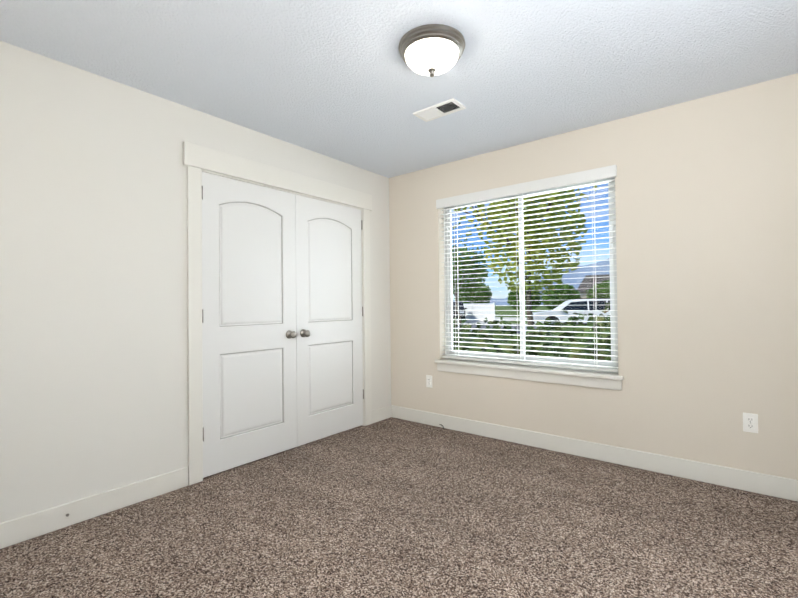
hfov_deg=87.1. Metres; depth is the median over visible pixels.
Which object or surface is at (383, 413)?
baseboard
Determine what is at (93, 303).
wall
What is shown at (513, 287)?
tree
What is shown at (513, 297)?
tree
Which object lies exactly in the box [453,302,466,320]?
car
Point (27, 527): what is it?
baseboard
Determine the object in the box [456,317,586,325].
ground
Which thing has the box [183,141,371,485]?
door frame
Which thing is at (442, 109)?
ceiling vent
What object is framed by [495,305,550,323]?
lawn
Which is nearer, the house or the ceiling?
the ceiling
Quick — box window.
[435,177,623,390]
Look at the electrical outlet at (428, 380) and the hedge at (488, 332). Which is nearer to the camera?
the electrical outlet at (428, 380)
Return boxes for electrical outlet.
[426,375,431,387]
[743,412,757,432]
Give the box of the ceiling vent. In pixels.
[413,98,465,121]
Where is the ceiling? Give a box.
[0,0,797,177]
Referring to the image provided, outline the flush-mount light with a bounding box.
[398,24,464,76]
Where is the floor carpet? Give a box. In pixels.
[0,417,797,597]
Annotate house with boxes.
[577,274,609,297]
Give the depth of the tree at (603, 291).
44.87 m
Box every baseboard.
[0,467,187,548]
[372,405,391,422]
[392,405,797,501]
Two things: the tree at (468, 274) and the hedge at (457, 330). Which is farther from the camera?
the tree at (468, 274)
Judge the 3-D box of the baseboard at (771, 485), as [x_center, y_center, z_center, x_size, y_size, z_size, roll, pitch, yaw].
[1.227,1.112,3.221,3.360,0.120,0.014,-1,-1,39]
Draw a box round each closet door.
[202,172,296,477]
[295,194,362,446]
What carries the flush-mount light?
attached to the ceiling
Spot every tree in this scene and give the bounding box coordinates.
[452,222,489,324]
[453,185,596,334]
[454,281,491,303]
[507,287,541,309]
[541,284,580,309]
[586,280,609,297]
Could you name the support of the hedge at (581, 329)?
on the ground
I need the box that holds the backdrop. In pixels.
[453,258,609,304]
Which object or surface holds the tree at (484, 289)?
on the lawn at (512, 312)
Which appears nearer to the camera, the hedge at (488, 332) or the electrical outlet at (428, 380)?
the electrical outlet at (428, 380)
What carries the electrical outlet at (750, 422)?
attached to the wall at (706, 196)
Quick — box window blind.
[436,165,617,371]
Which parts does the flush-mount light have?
flush-mount light shade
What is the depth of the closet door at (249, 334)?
3.04 m
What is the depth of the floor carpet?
2.09 m
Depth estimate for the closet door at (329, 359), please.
3.64 m
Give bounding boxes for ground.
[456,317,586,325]
[457,323,540,333]
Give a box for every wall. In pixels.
[0,41,390,522]
[389,73,797,479]
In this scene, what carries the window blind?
attached to the window
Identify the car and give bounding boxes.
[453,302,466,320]
[532,298,609,327]
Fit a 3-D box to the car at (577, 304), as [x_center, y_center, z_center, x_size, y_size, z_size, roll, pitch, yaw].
[10.339,0.901,24.314,5.116,1.869,2.340,-1,-1,12]
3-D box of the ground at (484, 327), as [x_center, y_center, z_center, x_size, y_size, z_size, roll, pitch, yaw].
[-2.029,2.045,33.788,280.000,0.012,9.500,-1,-1,39]
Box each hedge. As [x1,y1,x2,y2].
[453,317,542,355]
[453,318,471,334]
[514,303,610,360]
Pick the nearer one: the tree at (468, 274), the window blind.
the window blind
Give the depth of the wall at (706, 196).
2.77 m
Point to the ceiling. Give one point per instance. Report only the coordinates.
(341, 80)
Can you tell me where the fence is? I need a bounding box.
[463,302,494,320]
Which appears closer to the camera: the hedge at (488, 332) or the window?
the window
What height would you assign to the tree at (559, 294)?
3.899 m

